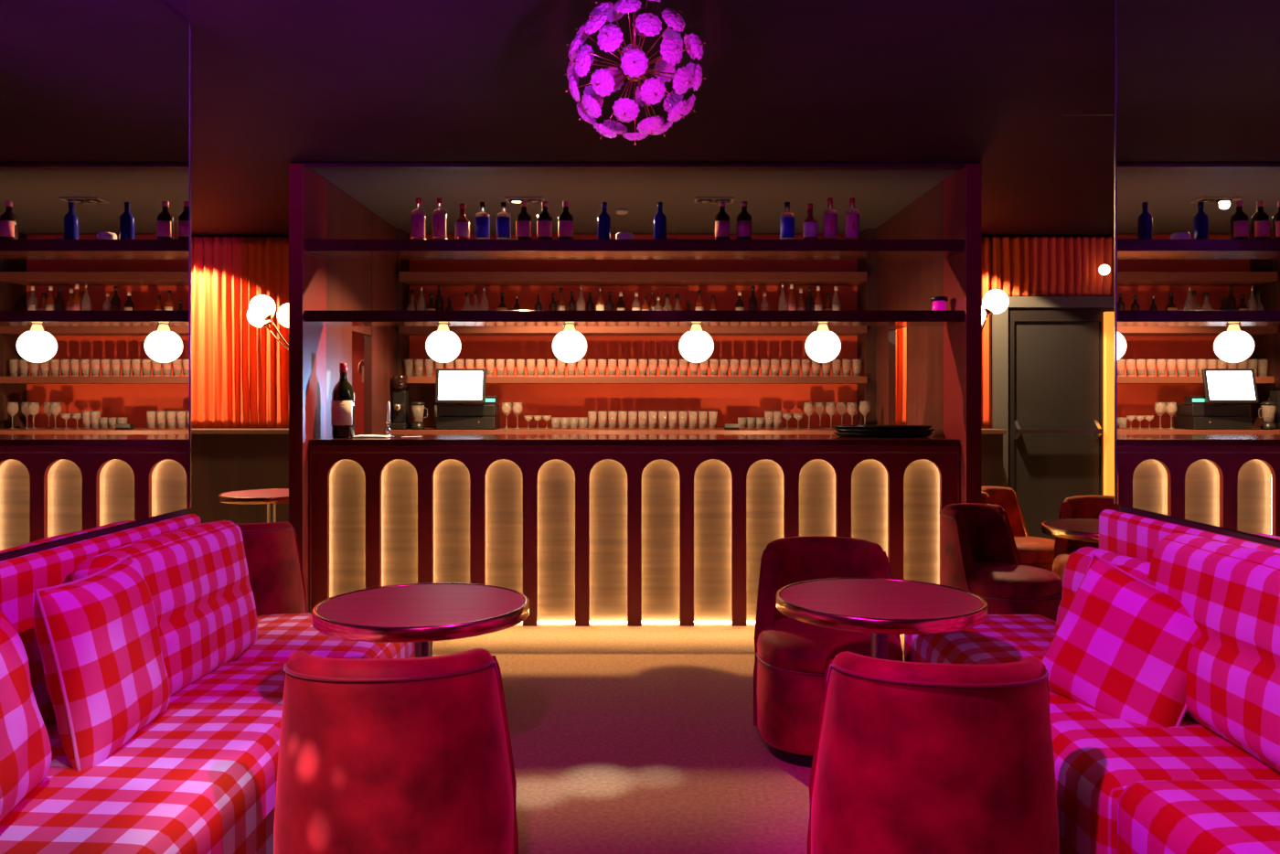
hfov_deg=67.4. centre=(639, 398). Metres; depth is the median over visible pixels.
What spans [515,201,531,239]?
bottle
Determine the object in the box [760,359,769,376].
glass
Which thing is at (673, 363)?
glass
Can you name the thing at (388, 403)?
candle
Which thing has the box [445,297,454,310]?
liquor bottle
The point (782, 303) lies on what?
liquor bottle
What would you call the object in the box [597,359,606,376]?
glass
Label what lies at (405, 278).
shelf
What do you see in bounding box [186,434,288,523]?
wall
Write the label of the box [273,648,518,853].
velvet chair
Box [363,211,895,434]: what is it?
wall
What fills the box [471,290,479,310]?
liquor bottle
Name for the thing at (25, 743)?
throw pillow
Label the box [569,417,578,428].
glass
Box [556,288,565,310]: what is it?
liquor bottle
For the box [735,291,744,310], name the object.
liquor bottle
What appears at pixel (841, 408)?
wine glass
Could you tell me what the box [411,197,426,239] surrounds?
bottle
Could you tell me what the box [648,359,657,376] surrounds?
glass
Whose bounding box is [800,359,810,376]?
glass
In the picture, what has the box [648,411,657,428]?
glass
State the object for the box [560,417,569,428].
glass
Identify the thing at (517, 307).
liquor bottle
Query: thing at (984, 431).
window ledge
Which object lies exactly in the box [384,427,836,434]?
countertop
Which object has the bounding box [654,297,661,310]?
liquor bottle
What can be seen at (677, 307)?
liquor bottle
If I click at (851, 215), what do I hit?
bottle
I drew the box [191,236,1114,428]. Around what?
wall
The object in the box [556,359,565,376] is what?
glass
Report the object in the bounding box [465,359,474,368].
glass
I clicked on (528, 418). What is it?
coupe glass
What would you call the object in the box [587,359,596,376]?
glass
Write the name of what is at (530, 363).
glass
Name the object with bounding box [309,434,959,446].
countertop
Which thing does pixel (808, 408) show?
wine glass
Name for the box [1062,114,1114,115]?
trim
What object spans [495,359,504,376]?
glass
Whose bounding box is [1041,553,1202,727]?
throw pillow
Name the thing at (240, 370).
curtain
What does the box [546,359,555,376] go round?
glass
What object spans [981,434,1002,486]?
wall
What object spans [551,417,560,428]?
glass
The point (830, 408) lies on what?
wine glass
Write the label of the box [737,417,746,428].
glass
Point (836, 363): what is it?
glass
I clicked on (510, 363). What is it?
glass
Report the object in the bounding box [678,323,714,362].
globe lamp
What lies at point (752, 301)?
liquor bottle
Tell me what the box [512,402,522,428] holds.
wine glass
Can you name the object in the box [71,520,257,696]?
cushion
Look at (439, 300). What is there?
liquor bottle
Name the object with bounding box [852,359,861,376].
glass
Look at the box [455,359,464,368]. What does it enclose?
glass
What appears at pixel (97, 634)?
throw pillow
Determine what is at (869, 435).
tray
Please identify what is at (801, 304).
liquor bottle
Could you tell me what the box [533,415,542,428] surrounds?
coupe glass
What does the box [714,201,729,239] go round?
bottle
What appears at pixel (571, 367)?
glass
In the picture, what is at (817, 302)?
liquor bottle
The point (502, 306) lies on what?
liquor bottle
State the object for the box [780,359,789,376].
glass
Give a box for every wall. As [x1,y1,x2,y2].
[0,508,186,561]
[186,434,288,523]
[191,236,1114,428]
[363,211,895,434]
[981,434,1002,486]
[1119,504,1279,547]
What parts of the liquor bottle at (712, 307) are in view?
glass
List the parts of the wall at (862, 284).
panel, panel, splash panel, panel, panel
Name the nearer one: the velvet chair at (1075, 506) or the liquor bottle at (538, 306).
the velvet chair at (1075, 506)
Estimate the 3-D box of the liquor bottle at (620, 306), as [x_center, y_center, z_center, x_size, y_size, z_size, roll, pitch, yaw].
[-0.154,-0.723,7.719,0.068,0.264,0.070,0,0,0]
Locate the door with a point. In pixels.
(1058, 430)
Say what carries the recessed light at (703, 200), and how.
in the ceiling
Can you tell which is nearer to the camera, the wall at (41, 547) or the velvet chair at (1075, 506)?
the wall at (41, 547)
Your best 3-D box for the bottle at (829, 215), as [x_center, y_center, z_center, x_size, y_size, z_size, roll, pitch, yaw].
[1.137,-1.063,5.739,0.087,0.272,0.089,0,0,0]
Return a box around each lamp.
[425,323,460,362]
[552,323,586,362]
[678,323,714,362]
[805,323,841,362]
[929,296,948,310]
[1098,264,1110,275]
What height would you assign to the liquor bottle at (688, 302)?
0.191 m
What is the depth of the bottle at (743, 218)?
5.70 m
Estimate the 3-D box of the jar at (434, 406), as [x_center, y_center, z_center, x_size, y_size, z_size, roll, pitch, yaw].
[-1.627,0.116,7.800,0.100,0.134,0.100,0,0,0]
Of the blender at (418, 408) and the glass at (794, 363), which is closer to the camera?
the blender at (418, 408)
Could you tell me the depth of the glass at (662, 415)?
7.55 m
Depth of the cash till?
7.37 m
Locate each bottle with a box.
[330,362,354,437]
[406,289,416,310]
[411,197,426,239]
[416,286,426,310]
[426,294,436,310]
[432,197,447,239]
[435,285,443,310]
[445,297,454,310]
[454,203,470,239]
[461,292,472,310]
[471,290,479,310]
[475,202,490,239]
[480,286,488,310]
[496,202,511,239]
[497,292,507,310]
[512,295,521,310]
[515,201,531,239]
[534,295,542,310]
[537,201,552,239]
[548,293,557,310]
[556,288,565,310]
[558,201,573,239]
[567,291,576,310]
[576,284,585,310]
[586,292,594,310]
[596,287,604,310]
[597,202,610,239]
[605,291,614,310]
[616,292,625,310]
[631,292,640,310]
[641,296,649,310]
[648,290,655,310]
[653,202,666,239]
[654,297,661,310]
[661,294,672,310]
[672,294,682,310]
[684,300,692,310]
[694,290,703,310]
[709,295,716,310]
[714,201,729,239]
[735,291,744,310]
[736,201,751,239]
[748,286,757,310]
[759,292,768,310]
[778,282,787,310]
[779,202,794,239]
[787,284,796,310]
[796,288,805,310]
[801,203,818,239]
[805,287,813,310]
[813,286,822,310]
[822,197,837,239]
[822,293,831,310]
[832,286,840,310]
[844,197,859,239]
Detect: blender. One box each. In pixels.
[410,401,427,429]
[432,402,447,427]
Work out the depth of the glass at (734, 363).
7.67 m
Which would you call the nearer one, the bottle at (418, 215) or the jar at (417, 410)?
the bottle at (418, 215)
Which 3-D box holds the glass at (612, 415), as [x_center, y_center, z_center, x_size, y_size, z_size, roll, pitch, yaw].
[-0.217,0.169,7.580,0.072,0.140,0.072,0,0,0]
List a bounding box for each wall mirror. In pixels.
[0,0,191,553]
[1114,0,1279,540]
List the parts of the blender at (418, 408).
motor, lid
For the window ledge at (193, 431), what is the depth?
7.70 m
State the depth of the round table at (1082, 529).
4.52 m
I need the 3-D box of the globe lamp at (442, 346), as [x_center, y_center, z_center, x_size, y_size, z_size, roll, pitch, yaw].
[-1.179,-0.331,5.760,0.210,0.232,0.210,0,0,0]
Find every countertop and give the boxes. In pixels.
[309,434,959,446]
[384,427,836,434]
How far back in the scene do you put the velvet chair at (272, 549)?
4.41 m
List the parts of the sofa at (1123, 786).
seat, panel, seat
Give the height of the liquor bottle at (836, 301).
0.308 m
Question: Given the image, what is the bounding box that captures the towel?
[352,434,390,437]
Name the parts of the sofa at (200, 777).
panel, seat, seat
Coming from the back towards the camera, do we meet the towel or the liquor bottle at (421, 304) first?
the liquor bottle at (421, 304)
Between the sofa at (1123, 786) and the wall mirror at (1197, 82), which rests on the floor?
the sofa at (1123, 786)
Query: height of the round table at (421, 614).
0.732 m
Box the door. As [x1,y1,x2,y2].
[1013,321,1102,539]
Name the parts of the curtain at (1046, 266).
panel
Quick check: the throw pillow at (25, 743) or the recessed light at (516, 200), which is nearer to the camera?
the throw pillow at (25, 743)
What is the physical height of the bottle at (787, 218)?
0.247 m
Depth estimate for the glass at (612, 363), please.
7.67 m
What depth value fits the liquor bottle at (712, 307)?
7.70 m
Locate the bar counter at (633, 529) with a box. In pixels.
[309,434,959,626]
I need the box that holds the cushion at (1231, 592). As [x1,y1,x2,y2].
[1147,533,1279,771]
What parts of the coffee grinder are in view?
spout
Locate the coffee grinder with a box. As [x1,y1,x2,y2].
[389,374,411,429]
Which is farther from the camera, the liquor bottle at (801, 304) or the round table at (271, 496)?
the liquor bottle at (801, 304)
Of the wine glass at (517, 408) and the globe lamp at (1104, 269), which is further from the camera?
the globe lamp at (1104, 269)
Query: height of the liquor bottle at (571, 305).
0.264 m
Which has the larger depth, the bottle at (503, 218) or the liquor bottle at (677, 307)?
the liquor bottle at (677, 307)
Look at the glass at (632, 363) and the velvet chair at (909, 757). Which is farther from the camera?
the glass at (632, 363)
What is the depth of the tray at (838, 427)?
5.91 m
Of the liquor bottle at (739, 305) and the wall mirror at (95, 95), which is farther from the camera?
the liquor bottle at (739, 305)
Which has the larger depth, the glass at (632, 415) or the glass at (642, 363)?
the glass at (642, 363)
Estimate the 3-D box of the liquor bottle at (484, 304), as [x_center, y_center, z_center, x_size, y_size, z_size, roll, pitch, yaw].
[-1.244,-0.745,7.660,0.068,0.308,0.068,0,0,0]
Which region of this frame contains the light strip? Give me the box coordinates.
[1103,311,1114,495]
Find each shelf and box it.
[398,271,866,285]
[398,326,866,335]
[407,376,866,383]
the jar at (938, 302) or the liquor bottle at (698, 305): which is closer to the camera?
the jar at (938, 302)
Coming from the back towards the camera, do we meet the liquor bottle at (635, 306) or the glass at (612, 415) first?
the liquor bottle at (635, 306)
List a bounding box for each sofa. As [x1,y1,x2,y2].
[0,513,414,853]
[904,509,1279,853]
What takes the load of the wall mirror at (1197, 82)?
attached to the wall at (1274, 542)
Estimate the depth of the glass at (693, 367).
7.67 m
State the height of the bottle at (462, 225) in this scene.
0.237 m
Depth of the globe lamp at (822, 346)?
5.69 m
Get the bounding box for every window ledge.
[191,428,363,434]
[981,428,1006,434]
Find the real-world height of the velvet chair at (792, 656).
0.770 m
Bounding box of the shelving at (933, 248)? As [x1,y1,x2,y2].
[288,163,981,613]
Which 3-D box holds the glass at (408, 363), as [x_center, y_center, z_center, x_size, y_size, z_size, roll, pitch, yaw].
[-1.855,-0.246,7.700,0.072,0.140,0.072,0,0,0]
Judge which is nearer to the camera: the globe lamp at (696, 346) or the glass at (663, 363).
the globe lamp at (696, 346)
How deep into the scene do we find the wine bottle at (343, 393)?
5.84 m
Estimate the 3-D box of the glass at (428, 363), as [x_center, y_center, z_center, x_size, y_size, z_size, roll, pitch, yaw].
[-1.692,-0.246,7.700,0.072,0.140,0.072,0,0,0]
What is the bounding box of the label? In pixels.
[334,404,344,420]
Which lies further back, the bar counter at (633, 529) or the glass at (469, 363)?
the glass at (469, 363)
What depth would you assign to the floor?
3.75 m
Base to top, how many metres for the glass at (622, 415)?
0.140 m
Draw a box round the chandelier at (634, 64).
[564,0,706,145]
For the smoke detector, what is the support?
attached to the ceiling
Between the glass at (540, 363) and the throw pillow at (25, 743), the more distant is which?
the glass at (540, 363)
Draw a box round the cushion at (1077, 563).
[1054,546,1151,635]
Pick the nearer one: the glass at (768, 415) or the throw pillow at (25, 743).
the throw pillow at (25, 743)
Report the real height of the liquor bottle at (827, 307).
0.256 m
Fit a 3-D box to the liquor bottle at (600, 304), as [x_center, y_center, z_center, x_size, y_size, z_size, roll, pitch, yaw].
[-0.317,-0.742,7.659,0.068,0.301,0.070,0,0,0]
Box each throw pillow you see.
[0,610,51,821]
[32,554,170,770]
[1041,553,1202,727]
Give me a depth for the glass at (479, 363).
7.67 m
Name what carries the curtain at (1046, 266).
hanging from the ceiling
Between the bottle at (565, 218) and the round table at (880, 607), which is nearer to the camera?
the round table at (880, 607)
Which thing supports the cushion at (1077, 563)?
on the sofa at (1123, 786)
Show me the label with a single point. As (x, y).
(339, 409)
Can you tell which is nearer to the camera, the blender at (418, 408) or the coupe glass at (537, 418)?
the blender at (418, 408)
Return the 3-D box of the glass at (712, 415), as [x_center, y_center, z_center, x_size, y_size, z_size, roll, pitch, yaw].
[0.578,0.169,7.580,0.072,0.140,0.072,0,0,0]
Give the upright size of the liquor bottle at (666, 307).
0.242 m
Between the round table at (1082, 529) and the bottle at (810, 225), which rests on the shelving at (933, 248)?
the bottle at (810, 225)
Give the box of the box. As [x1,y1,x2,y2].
[724,423,739,429]
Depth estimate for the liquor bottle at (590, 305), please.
7.70 m
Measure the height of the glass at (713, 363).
0.140 m
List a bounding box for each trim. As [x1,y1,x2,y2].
[989,296,1114,487]
[1008,307,1114,495]
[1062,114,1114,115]
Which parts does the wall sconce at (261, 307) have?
globe, globe, arm, arm, globe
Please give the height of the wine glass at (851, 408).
0.210 m
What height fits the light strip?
2.040 m
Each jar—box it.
[411,405,424,422]
[433,405,439,420]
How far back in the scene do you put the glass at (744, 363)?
7.67 m
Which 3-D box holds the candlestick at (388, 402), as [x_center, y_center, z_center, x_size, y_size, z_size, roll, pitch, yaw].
[-1.571,0.128,6.000,0.072,0.222,0.072,0,0,0]
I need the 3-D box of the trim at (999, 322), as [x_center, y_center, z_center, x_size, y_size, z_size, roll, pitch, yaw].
[3.616,0.245,8.050,1.328,2.190,0.140,0,0,0]
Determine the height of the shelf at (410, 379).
0.053 m
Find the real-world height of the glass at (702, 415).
0.140 m
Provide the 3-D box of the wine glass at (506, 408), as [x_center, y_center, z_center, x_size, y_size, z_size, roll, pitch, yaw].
[-1.054,0.134,7.580,0.084,0.210,0.084,0,0,0]
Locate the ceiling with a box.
[161,0,1114,236]
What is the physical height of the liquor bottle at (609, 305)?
0.264 m
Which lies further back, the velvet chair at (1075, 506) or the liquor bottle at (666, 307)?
the liquor bottle at (666, 307)
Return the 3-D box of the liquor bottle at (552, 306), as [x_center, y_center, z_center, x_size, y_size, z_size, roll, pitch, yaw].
[-0.693,-0.716,7.660,0.068,0.250,0.068,0,0,0]
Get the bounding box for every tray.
[832,425,931,429]
[833,431,933,437]
[834,428,935,433]
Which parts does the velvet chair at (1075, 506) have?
seat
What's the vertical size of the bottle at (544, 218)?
0.252 m
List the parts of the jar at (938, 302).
lid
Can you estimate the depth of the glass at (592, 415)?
7.55 m
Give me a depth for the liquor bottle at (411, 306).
7.70 m
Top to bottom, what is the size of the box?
0.045 m
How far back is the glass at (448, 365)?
7.67 m
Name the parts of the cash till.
cash drawer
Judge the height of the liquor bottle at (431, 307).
0.242 m
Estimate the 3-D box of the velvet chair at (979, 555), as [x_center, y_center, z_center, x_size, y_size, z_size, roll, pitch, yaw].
[1.868,0.955,4.994,0.590,0.770,0.567,0,0,42]
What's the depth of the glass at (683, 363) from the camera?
7.67 m
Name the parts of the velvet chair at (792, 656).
seat, seat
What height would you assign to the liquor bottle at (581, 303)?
0.323 m
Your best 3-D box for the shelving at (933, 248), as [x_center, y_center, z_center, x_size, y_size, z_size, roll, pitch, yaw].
[-0.028,-0.013,6.415,4.005,2.705,1.730,0,0,0]
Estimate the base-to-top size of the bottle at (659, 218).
0.247 m
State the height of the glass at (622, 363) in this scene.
0.140 m
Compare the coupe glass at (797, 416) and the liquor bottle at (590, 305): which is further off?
the liquor bottle at (590, 305)
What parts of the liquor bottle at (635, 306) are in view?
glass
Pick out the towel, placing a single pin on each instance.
(361, 435)
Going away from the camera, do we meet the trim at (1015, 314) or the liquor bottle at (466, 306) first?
the liquor bottle at (466, 306)
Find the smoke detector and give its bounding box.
[614,208,629,214]
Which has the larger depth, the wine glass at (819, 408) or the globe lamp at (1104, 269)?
the globe lamp at (1104, 269)
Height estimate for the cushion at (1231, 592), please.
0.467 m
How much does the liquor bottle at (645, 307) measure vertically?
0.228 m
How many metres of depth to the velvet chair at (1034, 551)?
5.98 m
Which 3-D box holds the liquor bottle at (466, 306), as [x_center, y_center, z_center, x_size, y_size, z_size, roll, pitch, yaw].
[-1.379,-0.720,7.660,0.084,0.257,0.084,0,0,0]
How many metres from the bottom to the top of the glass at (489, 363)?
0.140 m
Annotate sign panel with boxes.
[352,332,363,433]
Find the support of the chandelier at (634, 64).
hanging from the ceiling
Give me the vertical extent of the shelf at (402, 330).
0.070 m
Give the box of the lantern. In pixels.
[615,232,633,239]
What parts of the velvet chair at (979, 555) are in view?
backrest, seat, seat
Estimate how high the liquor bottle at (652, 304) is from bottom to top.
0.278 m
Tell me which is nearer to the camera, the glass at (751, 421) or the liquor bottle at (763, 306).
the glass at (751, 421)
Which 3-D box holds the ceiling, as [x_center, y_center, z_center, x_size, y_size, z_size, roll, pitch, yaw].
[0.000,-1.414,2.675,8.600,0.112,11.350,0,0,0]
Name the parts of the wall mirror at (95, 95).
edge trim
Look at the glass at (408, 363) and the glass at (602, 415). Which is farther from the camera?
the glass at (408, 363)
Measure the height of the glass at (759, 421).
0.090 m
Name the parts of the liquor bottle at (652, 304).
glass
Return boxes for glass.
[404,359,413,376]
[414,359,423,376]
[424,359,433,376]
[434,360,443,376]
[445,359,454,368]
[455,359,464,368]
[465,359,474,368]
[475,359,484,368]
[485,359,494,376]
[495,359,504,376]
[501,402,511,428]
[505,359,514,376]
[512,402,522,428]
[516,359,524,376]
[523,415,533,428]
[526,359,535,376]
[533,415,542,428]
[536,359,545,376]
[542,415,551,428]
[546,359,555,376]
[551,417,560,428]
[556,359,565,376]
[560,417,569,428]
[566,362,575,376]
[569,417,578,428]
[576,359,586,376]
[578,417,587,428]
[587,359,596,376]
[587,411,597,428]
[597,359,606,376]
[597,411,607,428]
[608,359,617,376]
[608,411,617,428]
[618,359,627,376]
[618,411,627,428]
[628,359,637,376]
[628,411,637,428]
[638,359,647,376]
[638,411,647,428]
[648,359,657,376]
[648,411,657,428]
[658,359,667,376]
[658,411,667,428]
[668,411,677,428]
[669,359,677,376]
[678,411,687,428]
[679,359,688,376]
[688,411,697,428]
[689,361,698,376]
[698,411,707,428]
[699,359,708,376]
[708,411,717,428]
[709,359,718,376]
[719,359,728,376]
[729,359,738,376]
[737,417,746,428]
[740,359,748,376]
[746,417,755,428]
[750,359,759,376]
[755,417,764,428]
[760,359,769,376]
[764,411,773,428]
[770,359,779,376]
[773,411,781,428]
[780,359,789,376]
[782,413,791,428]
[790,359,799,376]
[793,413,802,428]
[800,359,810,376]
[803,402,814,428]
[811,359,820,376]
[814,402,825,428]
[821,361,831,376]
[825,402,836,428]
[832,359,841,376]
[836,402,846,425]
[842,359,851,376]
[846,402,857,425]
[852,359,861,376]
[859,401,870,425]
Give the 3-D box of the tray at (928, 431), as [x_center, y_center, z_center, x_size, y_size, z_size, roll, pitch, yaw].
[1.539,0.204,6.040,0.624,0.026,0.387,0,0,0]
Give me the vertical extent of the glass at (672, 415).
0.140 m
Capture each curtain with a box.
[191,236,288,427]
[896,236,1114,427]
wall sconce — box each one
[246,294,288,350]
[981,288,1009,330]
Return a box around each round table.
[218,488,288,522]
[311,582,529,657]
[776,577,987,659]
[1041,518,1098,542]
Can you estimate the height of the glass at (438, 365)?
0.140 m
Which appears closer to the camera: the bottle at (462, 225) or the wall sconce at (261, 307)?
the bottle at (462, 225)
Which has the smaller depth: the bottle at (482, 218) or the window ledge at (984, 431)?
the bottle at (482, 218)
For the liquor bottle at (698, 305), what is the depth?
7.64 m
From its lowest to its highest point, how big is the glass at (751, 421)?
0.090 m
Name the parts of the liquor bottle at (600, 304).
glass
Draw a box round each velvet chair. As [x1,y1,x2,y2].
[236,522,306,616]
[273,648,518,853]
[753,535,903,767]
[807,650,1059,853]
[938,502,1062,621]
[981,486,1055,571]
[1052,495,1119,583]
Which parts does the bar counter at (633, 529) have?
edge trim, arch panel, arch panel, arch panel, arch panel, arch panel, arch panel, arch panel, arch panel, arch panel, arch panel, arch panel, arch panel, edge trim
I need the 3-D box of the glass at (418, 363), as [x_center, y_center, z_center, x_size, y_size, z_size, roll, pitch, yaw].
[-1.774,-0.246,7.700,0.072,0.140,0.072,0,0,0]
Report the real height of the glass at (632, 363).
0.140 m
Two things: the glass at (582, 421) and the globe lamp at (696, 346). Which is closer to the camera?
the globe lamp at (696, 346)
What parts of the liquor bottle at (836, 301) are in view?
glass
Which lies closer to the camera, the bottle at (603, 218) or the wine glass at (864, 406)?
the bottle at (603, 218)
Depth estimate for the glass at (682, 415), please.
7.55 m
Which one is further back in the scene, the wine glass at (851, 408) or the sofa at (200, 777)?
the wine glass at (851, 408)
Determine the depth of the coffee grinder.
7.46 m
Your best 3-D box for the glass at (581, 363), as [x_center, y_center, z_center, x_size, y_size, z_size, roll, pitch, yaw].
[-0.467,-0.246,7.700,0.072,0.140,0.072,0,0,0]
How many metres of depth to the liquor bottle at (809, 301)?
7.64 m
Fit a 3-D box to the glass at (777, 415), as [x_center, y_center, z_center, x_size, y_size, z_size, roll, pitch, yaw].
[1.083,0.169,7.580,0.072,0.140,0.072,0,0,0]
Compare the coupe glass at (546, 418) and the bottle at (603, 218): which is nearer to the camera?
the bottle at (603, 218)
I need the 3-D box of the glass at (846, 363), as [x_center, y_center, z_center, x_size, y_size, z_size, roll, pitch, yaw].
[1.656,-0.246,7.700,0.072,0.140,0.072,0,0,0]
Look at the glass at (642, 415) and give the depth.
7.55 m
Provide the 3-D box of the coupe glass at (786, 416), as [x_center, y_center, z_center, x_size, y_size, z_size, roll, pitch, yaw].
[1.162,0.177,7.580,0.079,0.123,0.079,0,0,0]
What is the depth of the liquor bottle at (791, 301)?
7.63 m
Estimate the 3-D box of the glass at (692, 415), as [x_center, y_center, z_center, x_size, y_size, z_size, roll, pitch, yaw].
[0.419,0.169,7.580,0.072,0.140,0.072,0,0,0]
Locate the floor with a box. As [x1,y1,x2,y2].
[432,622,904,853]
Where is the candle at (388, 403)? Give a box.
[386,401,390,420]
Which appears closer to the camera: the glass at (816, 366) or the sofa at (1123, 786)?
the sofa at (1123, 786)
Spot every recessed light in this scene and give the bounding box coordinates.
[504,197,545,203]
[693,197,734,203]
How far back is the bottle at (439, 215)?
5.70 m
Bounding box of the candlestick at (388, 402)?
[386,401,394,437]
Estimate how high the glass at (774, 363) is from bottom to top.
0.140 m
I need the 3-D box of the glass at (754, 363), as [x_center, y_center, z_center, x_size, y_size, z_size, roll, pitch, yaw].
[0.921,-0.246,7.700,0.072,0.140,0.072,0,0,0]
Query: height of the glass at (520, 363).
0.140 m
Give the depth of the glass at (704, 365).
7.67 m
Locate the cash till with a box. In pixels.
[435,368,500,429]
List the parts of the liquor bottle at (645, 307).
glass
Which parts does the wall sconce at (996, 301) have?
globe, arm, globe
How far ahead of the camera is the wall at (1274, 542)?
2.69 m
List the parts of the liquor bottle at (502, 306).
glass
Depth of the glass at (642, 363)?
7.67 m
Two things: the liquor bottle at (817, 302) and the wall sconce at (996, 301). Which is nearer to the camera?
the wall sconce at (996, 301)
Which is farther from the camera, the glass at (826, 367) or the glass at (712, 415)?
the glass at (826, 367)
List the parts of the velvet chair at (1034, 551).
backrest, seat, seat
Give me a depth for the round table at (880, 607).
2.85 m
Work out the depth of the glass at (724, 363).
7.67 m
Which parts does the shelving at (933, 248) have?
post, panel, shelf, shelf, rail, panel, post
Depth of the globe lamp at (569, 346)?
5.69 m

